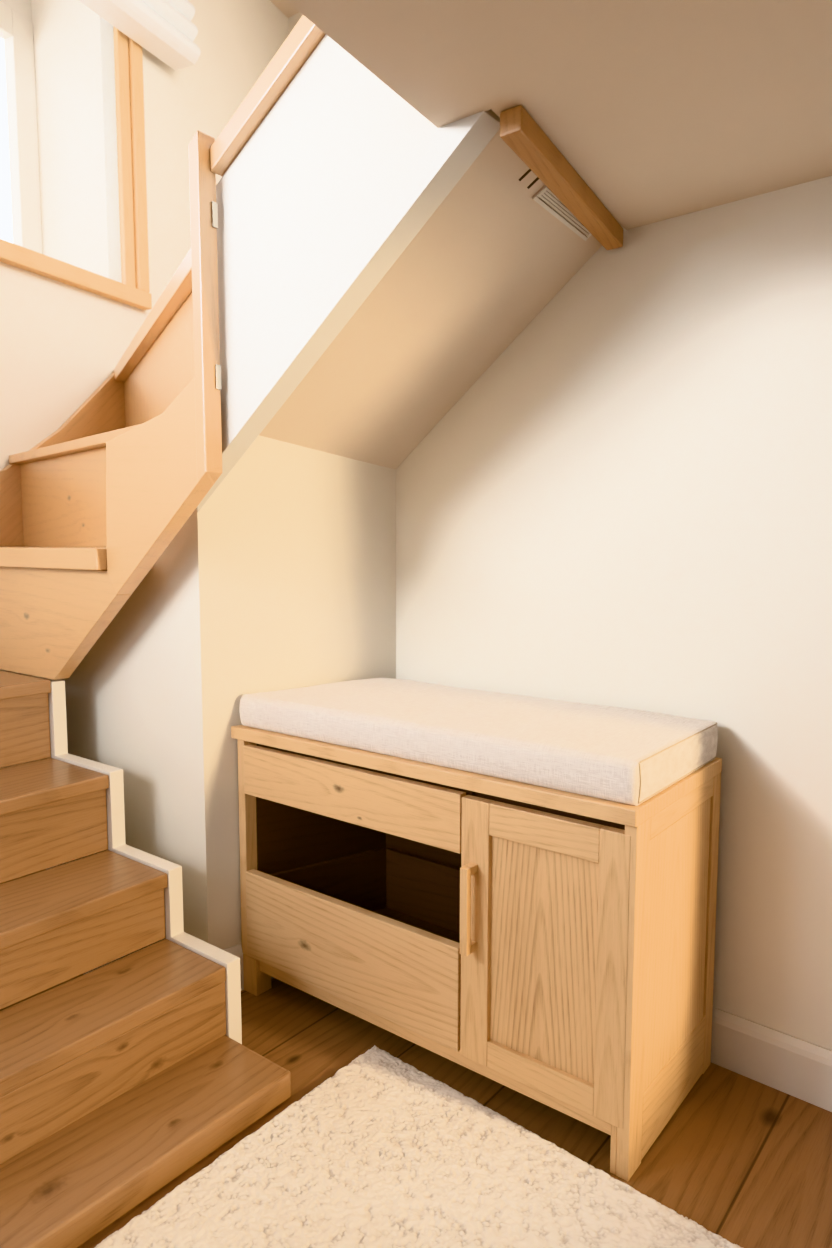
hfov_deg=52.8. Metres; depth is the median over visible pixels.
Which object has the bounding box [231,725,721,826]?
countertop
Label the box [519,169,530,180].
vent slot
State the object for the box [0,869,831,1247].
floor
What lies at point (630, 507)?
wall
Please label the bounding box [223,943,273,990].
baseboard
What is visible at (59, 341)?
wall
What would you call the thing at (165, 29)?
window blind
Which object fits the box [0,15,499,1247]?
staircase
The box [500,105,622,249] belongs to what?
beam
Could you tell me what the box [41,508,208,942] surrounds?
wall
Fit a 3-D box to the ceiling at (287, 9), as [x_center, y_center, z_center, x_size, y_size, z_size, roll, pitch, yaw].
[-1.294,-2.883,0.745,4.020,0.072,6.732,4,7,38]
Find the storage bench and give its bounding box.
[231,725,721,1180]
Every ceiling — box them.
[259,129,620,468]
[270,0,298,17]
[286,0,831,229]
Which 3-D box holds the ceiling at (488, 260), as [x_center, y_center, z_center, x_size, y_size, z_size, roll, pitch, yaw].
[-0.025,-0.676,2.024,0.952,0.590,0.646,4,7,38]
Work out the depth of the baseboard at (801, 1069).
1.84 m
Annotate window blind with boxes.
[78,0,200,70]
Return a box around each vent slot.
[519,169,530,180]
[527,177,538,188]
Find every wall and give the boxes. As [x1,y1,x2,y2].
[0,0,287,767]
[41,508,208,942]
[198,436,395,949]
[288,12,302,35]
[396,176,831,1049]
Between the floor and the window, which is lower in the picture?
the floor
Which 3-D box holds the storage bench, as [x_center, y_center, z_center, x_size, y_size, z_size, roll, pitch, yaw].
[0.089,0.642,2.046,1.118,0.721,0.494,4,7,38]
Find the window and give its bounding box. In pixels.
[0,0,151,311]
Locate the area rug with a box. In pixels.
[95,1045,742,1247]
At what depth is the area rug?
1.53 m
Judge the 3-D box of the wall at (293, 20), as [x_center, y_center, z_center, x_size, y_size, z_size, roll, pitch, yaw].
[0.502,-1.152,3.752,3.240,3.960,0.072,4,7,38]
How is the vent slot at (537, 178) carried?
attached to the ceiling at (488, 260)
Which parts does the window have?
frame, sill, casing, casing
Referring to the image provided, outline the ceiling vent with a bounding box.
[532,186,591,240]
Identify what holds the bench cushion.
on the storage bench
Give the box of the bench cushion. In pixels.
[239,677,717,805]
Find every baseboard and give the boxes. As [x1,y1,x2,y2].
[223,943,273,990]
[711,1007,831,1111]
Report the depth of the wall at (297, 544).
2.24 m
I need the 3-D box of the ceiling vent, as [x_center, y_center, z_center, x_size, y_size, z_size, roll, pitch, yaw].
[0.328,-0.883,1.801,0.040,0.031,0.272,4,7,34]
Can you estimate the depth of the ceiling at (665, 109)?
1.30 m

